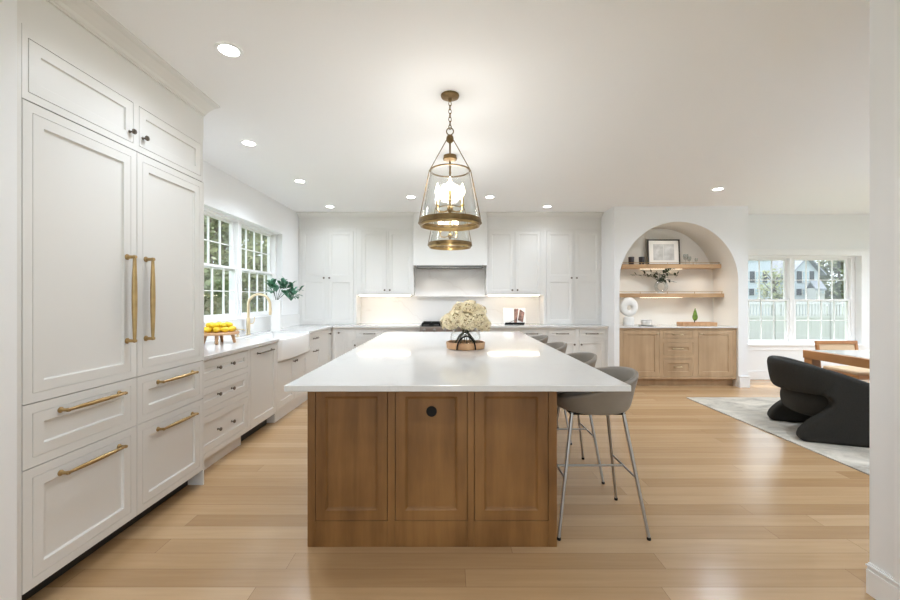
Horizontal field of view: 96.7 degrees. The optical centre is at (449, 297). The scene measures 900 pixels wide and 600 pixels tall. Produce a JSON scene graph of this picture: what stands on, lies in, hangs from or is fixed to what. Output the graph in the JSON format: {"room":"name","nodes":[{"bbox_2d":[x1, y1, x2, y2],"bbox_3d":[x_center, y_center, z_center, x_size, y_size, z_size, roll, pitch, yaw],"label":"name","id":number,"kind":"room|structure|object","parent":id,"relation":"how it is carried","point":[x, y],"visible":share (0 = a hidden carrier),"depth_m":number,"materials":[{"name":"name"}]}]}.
{"room":"kitchen","nodes":[
{"label":"kitchen","id":0,"kind":"room"},
{"bbox_2d":[0,0,16,599],"bbox_3d":[-2.228,-0.020,-0.705,0.905,2.750,4.690,0,0,0],"label":"wall","id":1,"kind":"structure","parent":0,"point":[8,8],"depth_m":1.61,"materials":[{"name":"white paint"}]},
{"bbox_2d":[203,160,298,318],"bbox_3d":[-2.590,-0.020,4.355,0.180,2.750,5.390,0,0,0],"label":"wall","id":2,"kind":"structure","parent":0,"point":[225,194],"depth_m":5.36,"materials":[{"name":"white paint"}]},
{"bbox_2d":[22,23,202,181],"bbox_3d":[-2.123,-0.995,2.286,0.734,0.310,1.226,0,0,0],"label":"upper cabinet","id":3,"kind":"object","parent":2,"relation":"attached to","point":[54,80],"visible":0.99,"depth_m":2.05,"materials":[{"name":"white paint"}]},
{"bbox_2d":[17,0,219,599],"bbox_3d":[-2.082,-0.020,2.278,0.816,2.750,1.266,0,0,0],"label":"trim","id":4,"kind":"structure","parent":2,"relation":"attached to","point":[83,29],"depth_m":1.96,"materials":[{"name":"white paint"}]},
{"bbox_2d":[204,207,283,322],"bbox_3d":[-2.590,-0.350,4.925,0.220,1.210,2.130,0,0,0],"label":"kitchen window","id":5,"kind":"structure","parent":2,"relation":"in","point":[239,318],"depth_m":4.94,"materials":[{"name":"white paint"}]},
{"bbox_2d":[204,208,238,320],"bbox_3d":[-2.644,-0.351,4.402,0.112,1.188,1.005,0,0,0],"label":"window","id":6,"kind":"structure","parent":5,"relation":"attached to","point":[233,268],"depth_m":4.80,"materials":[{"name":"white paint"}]},
{"bbox_2d":[204,314,299,340],"bbox_3d":[-2.491,0.348,4.921,0.018,0.183,4.018,0,0,0],"label":"backsplash","id":7,"kind":"structure","parent":2,"relation":"attached to","point":[260,324],"depth_m":5.24,"materials":[{"name":"white tile"}]},
{"bbox_2d":[27,379,875,599],"bbox_3d":[2.750,1.415,1.930,10.900,0.120,10.260,0,0,0],"label":"floor","id":8,"kind":"structure","parent":0,"point":[735,509],"depth_m":2.24,"materials":[{"name":"brown wood"}]},
{"bbox_2d":[22,99,137,599],"bbox_3d":[-2.112,0.260,1.980,0.756,2.191,0.614,0,0,0],"label":"refrigerator","id":9,"kind":"object","parent":8,"relation":"on","point":[80,286],"visible":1,"depth_m":1.92,"materials":[{"name":"white paint"}]},
{"bbox_2d":[118,152,203,533],"bbox_3d":[-2.112,0.259,2.599,0.756,2.193,0.624,0,0,0],"label":"freezer","id":10,"kind":"object","parent":8,"relation":"on","point":[170,202],"visible":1,"depth_m":2.57,"materials":[{"name":"white paint"}]},
{"bbox_2d":[204,349,249,469],"bbox_3d":[-2.163,0.913,3.338,0.634,0.883,0.847,0,0,0],"label":"base cabinet","id":11,"kind":"object","parent":8,"relation":"on","point":[226,377],"visible":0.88,"depth_m":3.37,"materials":[{"name":"white paint"}]},
{"bbox_2d":[204,323,421,359],"bbox_3d":[-1.489,0.456,4.921,2.022,0.031,4.018,0,0,0],"label":"countertop","id":12,"kind":"structure","parent":11,"relation":"on","point":[227,346],"depth_m":4.35,"materials":[{"name":"white stone"}]},
{"bbox_2d":[204,330,239,344],"bbox_3d":[-2.250,0.385,3.900,0.352,0.112,0.352,0,0,0],"label":"wooden riser","id":13,"kind":"object","parent":12,"relation":"on","point":[221,334],"visible":0.69,"depth_m":3.81,"materials":[{"name":"brown wood"}]},
{"bbox_2d":[246,293,271,334],"bbox_3d":[-2.295,0.189,4.800,0.307,0.500,0.056,0,0,0],"label":"faucet","id":14,"kind":"object","parent":12,"relation":"on","point":[248,323],"visible":1,"depth_m":4.79,"materials":[{"name":"gold metal"}]},
{"bbox_2d":[271,300,280,330],"bbox_3d":[-2.330,0.232,5.360,0.120,0.415,0.120,0,0,-17],"label":"vase","id":15,"kind":"object","parent":12,"relation":"on","point":[275,304],"visible":0.99,"depth_m":5.31,"materials":[{"name":"white ceramic"}]},
{"bbox_2d":[263,276,302,300],"bbox_3d":[-2.226,0.030,5.360,0.550,0.650,0.358,0,0,-16],"label":"leafy branches","id":16,"kind":"object","parent":15,"relation":"in","point":[283,283],"visible":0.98,"depth_m":5.33,"materials":[{"name":"green plant"}]},
{"bbox_2d":[246,333,308,361],"bbox_3d":[-2.091,0.577,4.825,0.537,0.237,0.946,0,0,0],"label":"farmhouse sink","id":17,"kind":"object","parent":12,"relation":"in","point":[290,345],"visible":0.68,"depth_m":4.75,"materials":[{"name":"white ceramic"}]},
{"bbox_2d":[299,228,360,324],"bbox_3d":[-2.022,-0.356,6.745,0.953,1.588,0.361,0,0,0],"label":"cabinet","id":18,"kind":"object","parent":12,"relation":"on","point":[327,256],"visible":1,"depth_m":6.61,"materials":[{"name":"white paint"}]},
{"bbox_2d":[241,342,276,440],"bbox_3d":[-2.160,0.913,4.022,0.640,0.883,0.645,0,0,0],"label":"dishwasher","id":19,"kind":"object","parent":8,"relation":"on","point":[263,359],"visible":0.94,"depth_m":4.03,"materials":[{"name":"white paint"}]},
{"bbox_2d":[267,351,307,422],"bbox_3d":[-2.163,1.028,4.824,0.634,0.655,0.953,0,0,0],"label":"base cabinet","id":20,"kind":"object","parent":8,"relation":"on","point":[289,370],"visible":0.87,"depth_m":4.68,"materials":[{"name":"white paint"}]},
{"bbox_2d":[306,331,320,399],"bbox_3d":[-2.160,0.913,5.566,0.639,0.883,0.528,0,0,0],"label":"base cabinet","id":21,"kind":"object","parent":8,"relation":"on","point":[314,353],"visible":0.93,"depth_m":5.55,"materials":[{"name":"white paint"}]},
{"bbox_2d":[321,328,330,365],"bbox_3d":[-2.163,0.913,6.079,0.634,0.883,0.493,0,0,0],"label":"base cabinet","id":22,"kind":"object","parent":8,"relation":"on","point":[325,334],"visible":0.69,"depth_m":6.07,"materials":[{"name":"white paint"}]},
{"bbox_2d":[331,328,347,360],"bbox_3d":[-1.749,0.913,6.608,0.258,0.883,0.624,0,0,0],"label":"base cabinet","id":23,"kind":"object","parent":8,"relation":"on","point":[339,336],"visible":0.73,"depth_m":6.33,"materials":[{"name":"white paint"}]},
{"bbox_2d":[348,328,384,351],"bbox_3d":[-1.324,0.913,6.605,0.588,0.883,0.629,0,0,0],"label":"base cabinet","id":24,"kind":"object","parent":8,"relation":"on","point":[357,337],"visible":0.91,"depth_m":6.33,"materials":[{"name":"white paint"}]},
{"bbox_2d":[385,328,419,331],"bbox_3d":[-0.753,0.913,6.605,0.550,0.883,0.629,0,0,0],"label":"base cabinet","id":25,"kind":"object","parent":8,"relation":"on","point":[386,329],"visible":0.06,"depth_m":6.33,"materials":[{"name":"white paint"}]},
{"bbox_2d":[308,392,556,546],"bbox_3d":[-0.097,0.914,3.638,1.358,0.882,2.922,0,0,0],"label":"kitchen island","id":26,"kind":"object","parent":8,"relation":"on","point":[386,469],"visible":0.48,"depth_m":2.18,"materials":[{"name":"brown wood"}]},
{"bbox_2d":[426,406,436,416],"bbox_3d":[-0.101,0.620,2.186,0.058,0.058,0.008,0,0,0],"label":"outlet","id":27,"kind":"object","parent":26,"relation":"attached to","point":[431,411],"depth_m":2.18,"materials":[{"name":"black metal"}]},
{"bbox_2d":[284,332,630,391],"bbox_3d":[0.039,0.456,3.615,1.746,0.031,3.210,0,0,0],"label":"island countertop","id":28,"kind":"structure","parent":26,"relation":"on","point":[390,361],"depth_m":2.50,"materials":[{"name":"white stone"}]},
{"bbox_2d":[446,332,484,349],"bbox_3d":[0.136,0.375,3.500,0.340,0.128,0.371,0,0,0],"label":"serving tray","id":29,"kind":"object","parent":28,"relation":"on","point":[479,345],"visible":0.86,"depth_m":3.37,"materials":[{"name":"brown wood"}]},
{"bbox_3d":[0.136,0.332,3.500,0.270,0.183,0.270,0,0,0],"label":"glass vase","id":30,"kind":"object","parent":29,"relation":"in","visible":0},
{"bbox_2d":[440,313,462,342],"bbox_3d":[0.000,0.263,3.498,0.177,0.258,0.167,0,0,-42],"label":"hydrangea","id":31,"kind":"object","parent":30,"relation":"in","point":[445,323],"visible":0.66,"depth_m":3.46,"materials":[{"name":"beige plant"}]},
{"bbox_2d":[448,309,464,343],"bbox_3d":[0.067,0.243,3.436,0.170,0.298,0.174,0,0,0],"label":"hydrangea","id":32,"kind":"object","parent":30,"relation":"in","point":[454,317],"visible":0.74,"depth_m":3.38,"materials":[{"name":"beige plant"}]},
{"bbox_2d":[451,301,471,337],"bbox_3d":[0.104,0.210,3.554,0.186,0.364,0.169,0,0,-33],"label":"hydrangea","id":33,"kind":"object","parent":30,"relation":"in","point":[456,306],"visible":0.35,"depth_m":3.51,"materials":[{"name":"beige plant"}]},
{"bbox_2d":[459,311,476,343],"bbox_3d":[0.156,0.253,3.412,0.182,0.279,0.174,0,0,0],"label":"hydrangea","id":34,"kind":"object","parent":30,"relation":"in","point":[469,321],"visible":0.84,"depth_m":3.36,"materials":[{"name":"beige plant"}]},
{"bbox_2d":[460,300,479,341],"bbox_3d":[0.171,0.203,3.488,0.172,0.377,0.185,0,0,0],"label":"hydrangea","id":35,"kind":"object","parent":30,"relation":"in","point":[471,306],"visible":0.72,"depth_m":3.43,"materials":[{"name":"beige plant"}]},
{"bbox_2d":[464,305,486,341],"bbox_3d":[0.227,0.221,3.554,0.206,0.344,0.162,0,0,0],"label":"hydrangea","id":36,"kind":"object","parent":30,"relation":"in","point":[481,308],"visible":0.23,"depth_m":3.52,"materials":[{"name":"beige plant"}]},
{"bbox_2d":[467,310,487,342],"bbox_3d":[0.238,0.249,3.444,0.176,0.287,0.168,0,0,0],"label":"hydrangea","id":37,"kind":"object","parent":30,"relation":"in","point":[480,319],"visible":0.79,"depth_m":3.39,"materials":[{"name":"beige plant"}]},
{"bbox_2d":[468,317,491,342],"bbox_3d":[0.271,0.273,3.525,0.186,0.239,0.155,0,0,25],"label":"hydrangea","id":38,"kind":"object","parent":30,"relation":"in","point":[486,327],"visible":0.51,"depth_m":3.48,"materials":[{"name":"beige plant"}]},
{"bbox_2d":[420,321,479,331],"bbox_3d":[0.000,0.877,6.546,0.948,0.956,0.728,0,0,0],"label":"range cooker","id":39,"kind":"object","parent":8,"relation":"on","point":[427,326],"visible":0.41,"depth_m":6.22,"materials":[{"name":"silver metal"}]},
{"bbox_2d":[421,324,441,326],"bbox_3d":[0.000,0.449,6.605,0.910,0.012,0.550,0,0,0],"label":"cooktop","id":40,"kind":"object","parent":39,"relation":"in","point":[423,325],"depth_m":6.44,"materials":[{"name":"black metal"}]},
{"bbox_2d":[480,328,516,331],"bbox_3d":[0.766,0.913,6.605,0.577,0.883,0.629,0,0,0],"label":"base cabinet","id":41,"kind":"object","parent":8,"relation":"on","point":[490,329],"visible":0.05,"depth_m":6.33,"materials":[{"name":"white paint"}]},
{"bbox_2d":[517,328,546,336],"bbox_3d":[1.294,0.913,6.605,0.473,0.883,0.629,0,0,0],"label":"base cabinet","id":42,"kind":"object","parent":8,"relation":"on","point":[530,332],"visible":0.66,"depth_m":6.33,"materials":[{"name":"white paint"}]},
{"bbox_2d":[531,335,547,342],"bbox_3d":[0.870,0.894,4.660,0.536,0.921,0.529,0,0,0],"label":"bar stool","id":43,"kind":"object","parent":8,"relation":"on","point":[542,338],"visible":0.08,"depth_m":4.72,"materials":[{"name":"grey fabric"}]},
{"bbox_2d":[544,342,571,444],"bbox_3d":[0.870,0.894,3.920,0.536,0.921,0.529,0,0,0],"label":"bar stool","id":44,"kind":"object","parent":8,"relation":"on","point":[560,346],"visible":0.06,"depth_m":3.90,"materials":[{"name":"silver metal"}]},
{"bbox_2d":[547,328,607,367],"bbox_3d":[2.016,0.913,6.605,0.968,0.883,0.629,0,0,0],"label":"base cabinet","id":45,"kind":"object","parent":8,"relation":"on","point":[592,340],"visible":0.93,"depth_m":6.33,"materials":[{"name":"white paint"}]},
{"bbox_2d":[490,323,608,327],"bbox_3d":[1.489,0.456,6.615,2.022,0.031,0.630,0,0,0],"label":"countertop","id":46,"kind":"structure","parent":45,"relation":"on","point":[494,325],"depth_m":6.30,"materials":[{"name":"white stone"}]},
{"bbox_2d":[503,308,525,323],"bbox_3d":[1.080,0.321,6.708,0.370,0.311,0.197,0,0,0],"label":"cookbook","id":47,"kind":"object","parent":46,"relation":"on","point":[510,315],"visible":0.94,"depth_m":6.71,"materials":[{"name":"white paper"}]},
{"bbox_2d":[514,309,523,322],"bbox_3d":[1.161,0.301,6.709,0.175,0.244,0.069,0,0,9],"label":"photograph","id":48,"kind":"object","parent":47,"relation":"attached to","point":[518,313],"depth_m":6.71},
{"bbox_2d":[539,228,600,324],"bbox_3d":[2.022,-0.356,6.745,0.953,1.588,0.361,0,0,0],"label":"cabinet","id":49,"kind":"object","parent":46,"relation":"on","point":[572,256],"visible":1,"depth_m":6.61,"materials":[{"name":"white paint"}]},
{"bbox_2d":[557,352,604,483],"bbox_3d":[0.870,0.894,3.140,0.536,0.921,0.529,0,0,0],"label":"bar stool","id":50,"kind":"object","parent":8,"relation":"on","point":[588,358],"visible":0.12,"depth_m":3.14,"materials":[{"name":"silver metal"}]},
{"bbox_2d":[557,366,650,540],"bbox_3d":[0.866,0.894,2.462,0.536,0.921,0.529,0,0,0],"label":"bar stool","id":51,"kind":"object","parent":8,"relation":"on","point":[574,403],"visible":0.72,"depth_m":2.29,"materials":[{"name":"grey fabric"}]},
{"bbox_2d":[558,392,590,395],"bbox_3d":[0.857,0.620,2.462,0.382,0.042,0.374,0,0,0],"label":"seat cushion","id":52,"kind":"object","parent":51,"relation":"on","point":[559,393],"depth_m":2.51,"materials":[{"name":"grey fabric"}]},
{"bbox_2d":[619,328,736,384],"bbox_3d":[3.485,0.907,6.375,1.806,0.895,0.579,0,0,0],"label":"base cabinet","id":53,"kind":"object","parent":8,"relation":"on","point":[660,356],"visible":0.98,"depth_m":6.12,"materials":[{"name":"brown wood"}]},
{"bbox_2d":[619,324,737,327],"bbox_3d":[3.485,0.448,6.384,1.806,0.022,0.568,0,0,0],"label":"countertop","id":54,"kind":"structure","parent":53,"relation":"on","point":[620,325],"depth_m":6.13,"materials":[{"name":"white stone"}]},
{"bbox_2d":[619,297,637,324],"bbox_3d":[2.860,0.212,6.400,0.292,0.447,0.103,0,0,0],"label":"ring sculpture","id":55,"kind":"object","parent":54,"relation":"on","point":[628,301],"visible":1,"depth_m":6.36,"materials":[{"name":"white ceramic"}]},
{"bbox_2d":[677,322,716,325],"bbox_3d":[3.910,0.409,6.340,0.540,0.053,0.180,0,0,0],"label":"serving board","id":56,"kind":"object","parent":54,"relation":"on","point":[678,323],"visible":1,"depth_m":6.25,"materials":[{"name":"brown wood"}]},
{"bbox_2d":[692,309,697,321],"bbox_3d":[3.885,0.289,6.340,0.080,0.265,0.056,0,0,0],"label":"plant","id":57,"kind":"object","parent":56,"relation":"on","point":[695,316],"visible":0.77,"depth_m":6.32,"materials":[{"name":"green plant"}]},
{"bbox_2d":[686,397,869,474],"bbox_3d":[5.300,1.350,3.785,4.200,0.010,3.270,0,0,0],"label":"area rug","id":58,"kind":"object","parent":8,"relation":"on","point":[752,411],"visible":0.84,"depth_m":4.23,"materials":[{"name":"white carpet"}]},
{"bbox_2d":[767,355,869,447],"bbox_3d":[3.762,0.978,3.998,0.943,0.732,0.815,0,0,20],"label":"armchair","id":59,"kind":"object","parent":58,"relation":"on","point":[832,407],"visible":0.91,"depth_m":3.71,"materials":[{"name":"black fabric"}]},
{"bbox_2d":[780,388,828,415],"bbox_3d":[3.802,1.017,3.983,0.770,0.255,0.570,0,0,20],"label":"seat cushion","id":60,"kind":"object","parent":59,"relation":"on","point":[800,400],"depth_m":3.88,"materials":[{"name":"black fabric"}]},
{"bbox_2d":[803,350,869,368],"bbox_3d":[4.930,0.973,3.505,1.640,0.744,2.310,0,0,0],"label":"dining table","id":61,"kind":"object","parent":58,"relation":"on","point":[857,358],"visible":0.52,"depth_m":4.33,"materials":[{"name":"brown wood"}]},
{"bbox_2d":[814,341,869,379],"bbox_3d":[5.110,0.956,5.040,0.570,0.786,0.611,0,0,0],"label":"dining chair","id":62,"kind":"object","parent":58,"relation":"on","point":[859,373],"visible":0.38,"depth_m":5.21,"materials":[{"name":"brown wood"}]},
{"bbox_2d":[93,0,869,213],"bbox_3d":[2.750,-1.455,1.930,10.900,0.120,10.260,0,0,0],"label":"ceiling","id":63,"kind":"structure","parent":0,"point":[563,105],"depth_m":2.77,"materials":[{"name":"white paint"}]},
{"bbox_2d":[214,42,243,58],"bbox_3d":[-1.243,-1.392,2.250,0.148,0.006,0.148,0,0,0],"label":"recessed light","id":64,"kind":"object","parent":63,"relation":"in","point":[226,49],"visible":1,"depth_m":2.25,"materials":[{"name":"white paint"}]},
{"bbox_2d":[240,140,257,146],"bbox_3d":[-1.810,-1.392,3.600,0.148,0.006,0.148,0,0,0],"label":"recessed light","id":65,"kind":"object","parent":63,"relation":"in","point":[244,142],"visible":1,"depth_m":3.60,"materials":[{"name":"white paint"}]},
{"bbox_2d":[293,179,305,182],"bbox_3d":[-1.790,-1.392,4.770,0.148,0.006,0.148,0,0,0],"label":"recessed light","id":66,"kind":"object","parent":63,"relation":"in","point":[295,180],"visible":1,"depth_m":4.77,"materials":[{"name":"white paint"}]},
{"bbox_2d":[418,90,481,230],"bbox_3d":[0.000,-0.943,2.750,0.438,0.904,0.428,0,0,0],"label":"pendant lantern","id":67,"kind":"object","parent":63,"relation":"hanging from","point":[424,221],"visible":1,"depth_m":2.74,"materials":[{"name":"gold metal"}]},
{"bbox_2d":[428,153,471,249],"bbox_3d":[0.000,-0.943,3.920,0.437,0.904,0.428,0,0,0],"label":"pendant lantern","id":68,"kind":"object","parent":63,"relation":"hanging from","point":[437,244],"visible":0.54,"depth_m":3.89,"materials":[{"name":"gold metal"}]},
{"bbox_2d":[601,206,747,386],"bbox_3d":[3.520,-0.020,6.510,2.040,2.750,0.840,0,0,0],"label":"wall","id":69,"kind":"structure","parent":0,"point":[705,233],"depth_m":6.27,"materials":[{"name":"white paint"}]},
{"bbox_2d":[621,262,720,268],"bbox_3d":[3.485,-0.525,6.534,1.712,0.098,0.268,0,0,0],"label":"shelf","id":70,"kind":"object","parent":69,"relation":"attached to","point":[624,266],"visible":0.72,"depth_m":6.40,"materials":[{"name":"brown wood"}]},
{"bbox_2d":[647,239,679,263],"bbox_3d":[3.515,-0.752,6.583,0.530,0.425,0.046,0,0,0],"label":"framed picture","id":71,"kind":"object","parent":70,"relation":"on","point":[658,250],"visible":0.88,"depth_m":6.58,"materials":[{"name":"grey paper"}]},
{"bbox_2d":[653,244,673,259],"bbox_3d":[3.515,-0.753,6.579,0.340,0.265,0.019,0,0,0],"label":"print","id":72,"kind":"object","parent":71,"relation":"attached to","point":[660,251],"depth_m":6.58},
{"bbox_2d":[619,291,723,297],"bbox_3d":[3.485,-0.057,6.534,1.804,0.101,0.268,0,0,0],"label":"shelf","id":73,"kind":"object","parent":69,"relation":"attached to","point":[641,295],"visible":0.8,"depth_m":6.40,"materials":[{"name":"brown wood"}]},
{"bbox_3d":[3.430,-0.192,6.500,0.221,0.236,0.100,0,0,0],"label":"ring vase","id":74,"kind":"object","parent":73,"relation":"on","visible":0},
{"bbox_2d":[634,268,678,282],"bbox_3d":[3.319,-0.382,6.494,0.799,0.298,0.152,0,0,0],"label":"eucalyptus sprig","id":75,"kind":"object","parent":74,"relation":"in","point":[661,279],"visible":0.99,"depth_m":6.49,"materials":[{"name":"green plant"}]},
{"bbox_2d":[738,376,749,386],"bbox_3d":[4.482,1.270,6.363,0.184,0.170,0.614,0,0,0],"label":"baseboard","id":76,"kind":"structure","parent":69,"relation":"attached to","point":[743,381],"depth_m":6.06,"materials":[{"name":"white paint"}]},
{"bbox_2d":[748,214,869,370],"bbox_3d":[6.370,-0.020,6.760,3.660,2.750,0.180,0,0,0],"label":"wall","id":77,"kind":"structure","parent":0,"point":[765,231],"depth_m":6.67,"materials":[{"name":"white paint"}]},
{"bbox_2d":[748,371,769,378],"bbox_3d":[6.295,1.285,6.661,3.510,0.140,0.018,0,0,0],"label":"baseboard","id":78,"kind":"structure","parent":77,"relation":"attached to","point":[753,374],"depth_m":6.65,"materials":[{"name":"white paint"}]},
{"bbox_2d":[748,249,869,350],"bbox_3d":[5.815,0.030,6.750,2.350,1.690,0.240,0,0,0],"label":"dining window","id":79,"kind":"structure","parent":77,"relation":"in","point":[853,253],"depth_m":6.66,"materials":[{"name":"white paint"}]},
{"bbox_2d":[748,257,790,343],"bbox_3d":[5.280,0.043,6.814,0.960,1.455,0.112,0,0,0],"label":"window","id":80,"kind":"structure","parent":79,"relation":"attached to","point":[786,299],"depth_m":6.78,"materials":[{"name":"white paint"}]},
{"bbox_2d":[870,0,893,576],"bbox_3d":[4.990,-0.020,-0.605,6.120,2.750,4.890,0,0,0],"label":"wall","id":81,"kind":"structure","parent":0,"point":[881,11],"depth_m":1.78,"materials":[{"name":"white paint"}]},
{"bbox_2d":[866,562,899,599],"bbox_3d":[1.921,1.285,-0.605,0.018,0.140,4.890,0,0,0],"label":"baseboard","id":82,"kind":"structure","parent":81,"relation":"attached to","point":[879,584],"depth_m":1.78,"materials":[{"name":"white paint"}]},
{"bbox_2d":[894,0,899,589],"bbox_3d":[1.924,-0.020,1.589,0.012,2.750,0.277,0,0,0],"label":"trim","id":83,"kind":"structure","parent":81,"relation":"attached to","point":[896,2],"depth_m":1.71,"materials":[{"name":"white paint"}]},
{"bbox_3d":[0.010,-0.020,6.990,5.020,2.750,0.120,0,0,0],"label":"wall","id":84,"kind":"structure","parent":0,"visible":0},
{"bbox_2d":[356,228,414,295],"bbox_3d":[-1.071,-0.594,6.745,0.943,1.112,0.361,0,0,0],"label":"upper cabinet","id":85,"kind":"object","parent":84,"relation":"attached to","point":[384,256],"visible":0.98,"depth_m":6.60,"materials":[{"name":"white paint"}]},
{"bbox_2d":[361,269,538,322],"bbox_3d":[0.000,-0.033,6.921,3.200,0.945,0.018,0,0,0],"label":"backsplash","id":86,"kind":"structure","parent":84,"relation":"attached to","point":[374,309],"depth_m":6.91,"materials":[{"name":"white tile"}]},
{"bbox_2d":[296,212,603,227],"bbox_3d":[0.000,-1.274,6.705,4.996,0.243,0.441,0,0,0],"label":"trim","id":87,"kind":"structure","parent":84,"relation":"attached to","point":[306,219],"depth_m":6.60,"materials":[{"name":"white paint"}]},
{"bbox_2d":[413,212,486,268],"bbox_3d":[0.000,-0.942,6.705,1.196,0.902,0.411,0,0,0],"label":"range hood","id":88,"kind":"object","parent":84,"relation":"attached to","point":[424,257],"visible":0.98,"depth_m":6.50,"materials":[{"name":"white paint"}]},
{"bbox_2d":[418,267,481,268],"bbox_3d":[-0.004,-0.495,6.670,1.032,0.008,0.340,0,0,0],"label":"grille","id":89,"kind":"object","parent":88,"relation":"attached to","point":[418,267],"depth_m":6.59,"materials":[{"name":"silver metal"}]},
{"bbox_2d":[415,295,484,296],"bbox_3d":[0.000,-0.033,6.876,1.200,0.025,0.072,0,0,0],"label":"ledge","id":90,"kind":"object","parent":84,"relation":"attached to","point":[415,295],"visible":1,"depth_m":6.84,"materials":[{"name":"beige stone"}]},
{"bbox_2d":[485,228,543,295],"bbox_3d":[1.071,-0.594,6.745,0.943,1.112,0.361,0,0,0],"label":"upper cabinet","id":91,"kind":"object","parent":84,"relation":"attached to","point":[515,256],"visible":0.98,"depth_m":6.61,"materials":[{"name":"white paint"}]},
{"label":"outside","id":92,"kind":"structure","parent":0,"visible":0},
{"bbox_3d":[15.000,1.905,45.000,150.000,0.200,150.000,0,0,0],"label":"lawn","id":93,"kind":"structure","parent":92,"visible":0},
{"bbox_2d":[204,215,244,314],"bbox_3d":[-7.052,-0.304,10.063,3.133,4.235,2.713,0,0,40],"label":"tree","id":94,"kind":"object","parent":93,"relation":"on","point":[217,299],"visible":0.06,"depth_m":10.28,"materials":[{"name":"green plant"}]},
{"bbox_2d":[204,216,266,314],"bbox_3d":[-7.477,-1.668,12.544,3.501,6.957,4.299,0,0,0],"label":"tree","id":95,"kind":"object","parent":93,"relation":"on","point":[213,250],"visible":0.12,"depth_m":12.52,"materials":[{"name":"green plant"}]},
{"bbox_2d":[204,219,266,312],"bbox_3d":[-8.737,-1.891,15.561,4.670,7.402,4.562,0,0,0],"label":"tree","id":96,"kind":"object","parent":93,"relation":"on","point":[226,235],"visible":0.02,"depth_m":15.17,"materials":[{"name":"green plant"}]},
{"bbox_2d":[218,231,263,311],"bbox_3d":[-9.699,-2.775,19.265,5.832,9.167,5.851,0,0,25],"label":"tree","id":97,"kind":"object","parent":93,"relation":"on","point":[218,231],"visible":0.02,"depth_m":18.96,"materials":[{"name":"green plant"}]},
{"bbox_2d":[223,226,266,311],"bbox_3d":[-6.378,-1.248,14.555,3.658,6.117,3.398,0,0,-44],"label":"tree","id":98,"kind":"object","parent":93,"relation":"on","point":[258,266],"visible":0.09,"depth_m":13.52,"materials":[{"name":"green plant"}]},
{"bbox_2d":[748,261,770,315],"bbox_3d":[26.100,-2.295,38.000,2.976,8.200,8.576,0,0,0],"label":"house","id":99,"kind":"structure","parent":93,"relation":"on","point":[752,265],"depth_m":34.00,"materials":[{"name":"grey"}]},
{"bbox_2d":[750,271,754,282],"bbox_3d":[25.670,-1.785,33.965,0.360,0.950,0.069,0,0,0],"label":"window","id":100,"kind":"structure","parent":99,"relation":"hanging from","point":[752,273],"depth_m":33.93,"materials":[{"name":"grey"}]},
{"bbox_2d":[756,265,782,309],"bbox_3d":[21.644,-0.178,26.630,2.206,3.984,1.845,0,0,-34],"label":"tree","id":101,"kind":"object","parent":93,"relation":"on","point":[775,295],"visible":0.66,"depth_m":26.58,"materials":[{"name":"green plant"}]},
{"bbox_2d":[749,302,844,339],"bbox_3d":[14.200,0.925,13.000,14.550,1.760,0.150,0,0,0],"label":"fence","id":102,"kind":"object","parent":93,"relation":"on","point":[827,307],"visible":0.18,"depth_m":12.98,"materials":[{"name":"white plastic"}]},
{"bbox_2d":[771,261,826,315],"bbox_3d":[29.300,-0.870,37.000,2.900,5.350,8.700,0,0,0],"label":"house","id":103,"kind":"structure","parent":93,"relation":"on","point":[812,266],"depth_m":33.00,"materials":[{"name":"grey"}]},
{"bbox_2d":[797,271,801,282],"bbox_3d":[28.795,-1.735,32.965,0.360,0.950,0.069,0,0,0],"label":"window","id":104,"kind":"structure","parent":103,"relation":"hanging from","point":[799,273],"depth_m":32.93,"materials":[{"name":"grey glass"}]},
{"bbox_2d":[810,271,813,280],"bbox_3d":[29.805,-1.735,32.965,0.360,0.950,0.069,0,0,0],"label":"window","id":105,"kind":"structure","parent":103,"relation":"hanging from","point":[811,272],"depth_m":32.93,"materials":[{"name":"grey glass"}]},
{"bbox_2d":[807,281,826,315],"bbox_3d":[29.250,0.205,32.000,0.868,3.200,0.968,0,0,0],"label":"house","id":106,"kind":"structure","parent":93,"relation":"on","point":[812,287],"depth_m":31.80,"materials":[{"name":"grey plastic"}]},
{"bbox_2d":[815,261,842,298],"bbox_3d":[42.318,-4.870,46.669,7.875,13.354,9.278,0,0,-31],"label":"tree","id":107,"kind":"object","parent":93,"relation":"on","point":[827,263],"visible":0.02,"depth_m":44.62,"materials":[{"name":"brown plant"}]},
{"bbox_2d":[820,261,843,315],"bbox_3d":[38.681,-4.213,39.671,7.476,12.041,7.431,0,0,-24],"label":"tree","id":108,"kind":"object","parent":93,"relation":"on","point":[824,279],"visible":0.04,"depth_m":40.80,"materials":[{"name":"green plant"}]},
{"bbox_2d":[833,261,843,298],"bbox_3d":[28.823,-0.874,27.961,2.937,5.371,2.757,0,0,-19],"label":"tree","id":109,"kind":"object","parent":93,"relation":"on","point":[836,286],"visible":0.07,"depth_m":28.49,"materials":[{"name":"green plant"}]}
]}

